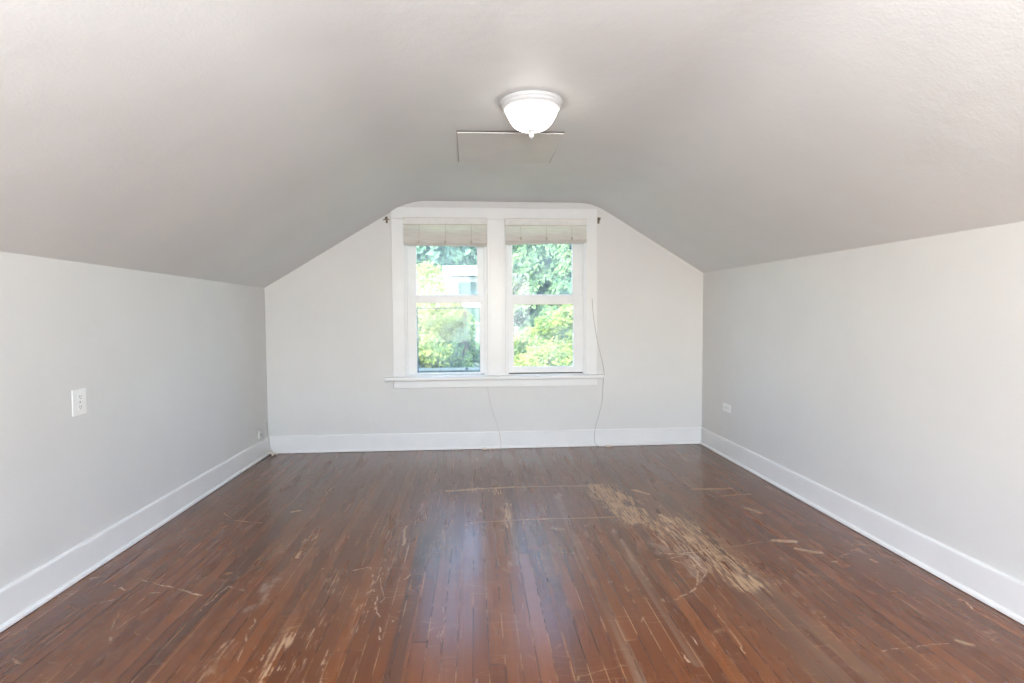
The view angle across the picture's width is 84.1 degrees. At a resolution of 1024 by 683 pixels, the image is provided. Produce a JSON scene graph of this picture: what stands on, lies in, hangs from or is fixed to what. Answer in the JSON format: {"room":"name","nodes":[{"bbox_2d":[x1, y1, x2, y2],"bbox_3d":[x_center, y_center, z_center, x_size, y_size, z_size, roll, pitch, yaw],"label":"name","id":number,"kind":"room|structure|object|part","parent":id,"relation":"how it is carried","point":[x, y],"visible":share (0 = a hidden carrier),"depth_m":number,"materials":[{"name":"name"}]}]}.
{"room":"empty attic room","nodes":[
{"label":"empty attic room","id":0,"kind":"room"},
{"bbox_2d":[0,251,267,588],"bbox_3d":[-2.194,0.427,1.978,0.140,1.822,6.993,0,3,-3],"label":"wall","id":1,"kind":"structure","parent":0,"point":[172,369],"depth_m":3.05,"materials":[{"name":"paint"}]},
{"bbox_2d":[71,388,86,416],"bbox_3d":[-2.166,0.303,2.842,0.010,0.130,0.100,0,3,-4],"label":"wall outlet","id":2,"kind":"object","parent":1,"relation":"attached to","point":[79,400],"visible":1,"depth_m":2.83,"materials":[{"name":"white plastic"}]},
{"bbox_2d":[77,394,82,399],"bbox_3d":[-2.163,0.277,2.841,0.003,0.030,0.034,0,3,-3],"label":"socket","id":3,"kind":"object","parent":2,"relation":"attached to","point":[79,396],"depth_m":2.84,"materials":[{"name":"white plastic"}]},
{"bbox_2d":[78,404,82,410],"bbox_3d":[-2.163,0.329,2.843,0.003,0.030,0.034,0,3,-3],"label":"socket","id":4,"kind":"object","parent":2,"relation":"attached to","point":[80,406],"depth_m":2.84,"materials":[{"name":"white plastic"}]},
{"bbox_2d":[0,436,269,632],"bbox_3d":[-2.103,1.133,1.993,0.032,0.162,6.742,0,3,-3],"label":"baseboard","id":5,"kind":"structure","parent":1,"relation":"attached to","point":[24,595],"depth_m":3.03,"materials":[{"name":"white paint"}]},
{"bbox_2d":[248,426,264,441],"bbox_3d":[-2.265,0.820,5.053,0.021,0.179,0.297,0,3,3],"label":"cable","id":6,"kind":"object","parent":1,"relation":"attached to","point":[250,426],"visible":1,"depth_m":5.13,"materials":[{"name":"white plastic"}]},
{"bbox_2d":[258,430,261,438],"bbox_3d":[-2.278,0.844,5.125,0.023,0.074,0.055,0,3,-4],"label":"outlet","id":7,"kind":"object","parent":1,"relation":"attached to","point":[260,431],"visible":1,"depth_m":5.11,"materials":[{"name":"white plastic"}]},
{"bbox_2d":[265,201,702,435],"bbox_3d":[-0.212,-0.094,5.552,4.214,2.502,0.160,-1,3,-4],"label":"wall","id":8,"kind":"structure","parent":0,"point":[329,320],"depth_m":5.48,"materials":[{"name":"paint"}]},
{"bbox_2d":[403,217,486,246],"bbox_3d":[-0.629,-1.030,5.348,0.790,0.275,0.053,-1,3,-4],"label":"blind","id":9,"kind":"object","parent":8,"relation":"attached to","point":[417,231],"visible":1,"depth_m":5.35,"materials":[{"name":"fabric"}]},
{"bbox_2d":[404,245,487,375],"bbox_3d":[-0.638,-0.416,5.520,0.787,1.512,0.197,0,3,-4],"label":"window","id":10,"kind":"structure","parent":8,"relation":"in","point":[410,260],"depth_m":5.46,"materials":[{"name":"white paint"}]},
{"bbox_3d":[-0.639,-0.778,5.486,0.761,0.758,0.034,-1,3,-4],"label":"sash","id":11,"kind":"part","parent":10,"relation":"part of","materials":[{"name":"white paint"}]},
{"bbox_3d":[-0.633,-0.060,5.484,0.761,0.752,0.036,-1,3,-4],"label":"sash","id":12,"kind":"part","parent":10,"relation":"part of","materials":[{"name":"white paint"}]},
{"bbox_3d":[-0.615,-0.019,5.551,0.619,0.626,0.012,-1,3,-4],"label":"screen frame","id":13,"kind":"part","parent":10,"relation":"part of","materials":[{"name":"white metal"}]},
{"bbox_3d":[-0.614,0.271,5.565,0.591,0.027,0.014,-1,3,-4],"label":"rail","id":14,"kind":"part","parent":10,"relation":"part of","materials":[{"name":"metal"}]},
{"bbox_2d":[269,427,701,453],"bbox_3d":[-0.200,0.956,5.506,4.210,0.162,0.032,-1,3,-4],"label":"baseboard","id":15,"kind":"structure","parent":8,"relation":"attached to","point":[680,435],"depth_m":5.50,"materials":[{"name":"white paint"}]},
{"bbox_3d":[-0.199,1.027,5.501,4.209,0.021,0.014,-1,3,-4],"label":"shoe moulding","id":16,"kind":"part","parent":15,"relation":"part of","materials":[{"name":"white paint"}]},
{"bbox_2d":[384,207,603,387],"bbox_3d":[-0.161,-0.415,5.425,2.106,1.714,0.070,-1,3,-4],"label":"trim","id":17,"kind":"structure","parent":8,"relation":"attached to","point":[496,377],"depth_m":5.43,"materials":[{"name":"white paint"}]},
{"bbox_3d":[-0.157,0.348,5.462,2.106,0.038,0.070,-1,3,-4],"label":"window stool","id":18,"kind":"part","parent":17,"relation":"part of","materials":[{"name":"white paint"}]},
{"bbox_3d":[-0.158,-1.218,5.412,1.966,0.108,0.021,-1,3,-4],"label":"head casing","id":19,"kind":"part","parent":17,"relation":"part of","materials":[{"name":"white paint"}]},
{"bbox_3d":[-0.151,-0.418,5.448,0.169,1.493,0.027,0,3,-4],"label":"mullion casing","id":20,"kind":"part","parent":17,"relation":"part of","materials":[{"name":"white paint"}]},
{"bbox_2d":[505,243,585,374],"bbox_3d":[0.324,-0.425,5.593,0.787,1.512,0.197,0,3,-4],"label":"window","id":21,"kind":"structure","parent":8,"relation":"in","point":[577,298],"depth_m":5.54,"materials":[{"name":"white paint"}]},
{"bbox_3d":[0.323,-0.786,5.559,0.761,0.758,0.034,-1,3,-4],"label":"sash","id":22,"kind":"part","parent":21,"relation":"part of","materials":[{"name":"white paint"}]},
{"bbox_3d":[0.329,-0.071,5.556,0.761,0.747,0.036,-1,3,-4],"label":"sash","id":23,"kind":"part","parent":21,"relation":"part of","materials":[{"name":"white paint"}]},
{"bbox_2d":[505,218,586,244],"bbox_3d":[0.327,-1.047,5.420,0.790,0.253,0.053,-1,3,-4],"label":"blind","id":24,"kind":"object","parent":8,"relation":"attached to","point":[518,231],"visible":1,"depth_m":5.42,"materials":[{"name":"fabric"}]},
{"bbox_2d":[592,300,604,446],"bbox_3d":[0.853,0.306,5.546,0.149,1.450,0.046,0,3,-4],"label":"cord","id":25,"kind":"object","parent":8,"relation":"hanging from","point":[592,300],"visible":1,"depth_m":5.55,"materials":[{"name":"white plastic"}]},
{"bbox_2d":[0,0,1023,287],"bbox_3d":[0.006,-0.837,2.063,4.363,0.960,6.991,0,3,-4],"label":"ceiling","id":26,"kind":"structure","parent":0,"point":[241,142],"depth_m":2.43,"materials":[{"name":"paint"}]},
{"bbox_2d":[456,130,564,162],"bbox_3d":[-0.032,-1.243,3.666,0.648,0.017,0.701,0,3,-4],"label":"attic access panel","id":27,"kind":"object","parent":26,"relation":"attached to","point":[483,146],"visible":1,"depth_m":3.59,"materials":[{"name":"paint"}]},
{"bbox_2d":[500,90,562,138],"bbox_3d":[0.099,-1.122,2.878,0.320,0.184,0.320,0,3,-4],"label":"ceiling light","id":28,"kind":"object","parent":26,"relation":"attached to","point":[528,111],"visible":1,"depth_m":2.78,"materials":[{"name":"white glass"}]},
{"bbox_3d":[0.099,-1.126,2.878,0.266,0.105,0.266,0,3,-4],"label":"lamp shade","id":29,"kind":"part","parent":28,"relation":"part of","materials":[{"name":"white glass"}]},
{"bbox_2d":[0,444,1023,682],"bbox_3d":[0.016,1.257,2.188,4.461,0.120,7.041,0,3,-4],"label":"floor","id":30,"kind":"structure","parent":0,"point":[673,563],"depth_m":2.67,"materials":[{"name":"brown wood"}]},
{"bbox_2d":[266,450,277,455],"bbox_3d":[-2.227,1.032,5.262,0.086,0.053,0.078,0,3,-4],"label":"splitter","id":31,"kind":"object","parent":30,"relation":"on","point":[270,452],"visible":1,"depth_m":5.25,"materials":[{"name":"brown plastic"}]},
{"bbox_2d":[702,221,1023,581],"bbox_3d":[2.223,0.341,2.265,0.140,1.921,6.993,-1,3,-4],"label":"wall","id":32,"kind":"structure","parent":0,"point":[888,377],"depth_m":3.10,"materials":[{"name":"paint"}]},
{"bbox_2d":[723,403,730,412],"bbox_3d":[1.934,0.598,5.107,0.010,0.072,0.160,-1,3,-4],"label":"wall outlet","id":33,"kind":"object","parent":32,"relation":"attached to","point":[726,407],"visible":1,"depth_m":5.10,"materials":[{"name":"white plastic"}]},
{"bbox_2d":[700,428,1023,624],"bbox_3d":[2.142,1.098,2.279,0.032,0.162,6.760,-1,3,-4],"label":"baseboard","id":34,"kind":"structure","parent":32,"relation":"attached to","point":[1003,592],"depth_m":3.08,"materials":[{"name":"white paint"}]},
{"label":"outside","id":35,"kind":"structure","parent":0,"visible":0},
{"bbox_3d":[-0.159,3.010,33.476,64.000,0.200,53.529,0,3,-4],"label":"ground","id":36,"kind":"structure","parent":35,"visible":0},
{"bbox_2d":[416,246,476,307],"bbox_3d":[-4.178,-4.015,28.029,6.077,14.399,5.774,-2,3,-37],"label":"leafy tree","id":37,"kind":"object","parent":36,"relation":"on","point":[441,255],"visible":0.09,"depth_m":26.07,"materials":[{"name":"green leaves"},{"name":"bark"}]},
{"bbox_2d":[417,261,479,372],"bbox_3d":[-1.653,1.420,8.875,2.815,5.363,2.911,0,3,-4],"label":"maple tree","id":38,"kind":"object","parent":36,"relation":"on","point":[431,322],"visible":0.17,"depth_m":8.19,"materials":[{"name":"green plant"}]},
{"bbox_2d":[436,311,479,371],"bbox_3d":[-0.672,1.832,8.303,1.025,4.564,1.036,1,3,26],"label":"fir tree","id":39,"kind":"object","parent":36,"relation":"on","point":[464,339],"visible":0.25,"depth_m":8.15,"materials":[{"name":"green plant"}]},
{"bbox_2d":[442,266,540,365],"bbox_3d":[1.648,0.468,19.915,7.720,6.150,6.360,0,3,-4],"label":"house","id":40,"kind":"structure","parent":36,"relation":"on","point":[464,278],"depth_m":16.85,"materials":[{"name":"white"}]},
{"bbox_3d":[-0.845,-1.173,16.912,1.500,1.200,0.015,0,3,-4],"label":"house pane","id":41,"kind":"part","parent":40,"relation":"part of","materials":[{"name":"blue glass"}]},
{"bbox_2d":[472,244,571,363],"bbox_3d":[1.273,-0.258,13.347,4.919,8.234,4.632,-2,3,-27],"label":"cedar tree","id":42,"kind":"object","parent":36,"relation":"on","point":[554,269],"visible":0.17,"depth_m":12.28,"materials":[{"name":"green plant"}]},
{"bbox_2d":[512,244,543,265],"bbox_3d":[2.113,-4.147,28.561,5.748,14.547,6.126,-1,3,-21],"label":"leafy tree","id":43,"kind":"object","parent":36,"relation":"on","point":[515,248],"visible":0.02,"depth_m":26.91,"materials":[{"name":"green plant"}]},
{"bbox_2d":[514,304,572,366],"bbox_3d":[0.961,1.714,8.943,3.274,4.741,3.314,0,3,-4],"label":"bush","id":44,"kind":"object","parent":36,"relation":"on","point":[542,349],"visible":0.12,"depth_m":8.70,"materials":[{"name":"green plant"}]}
]}

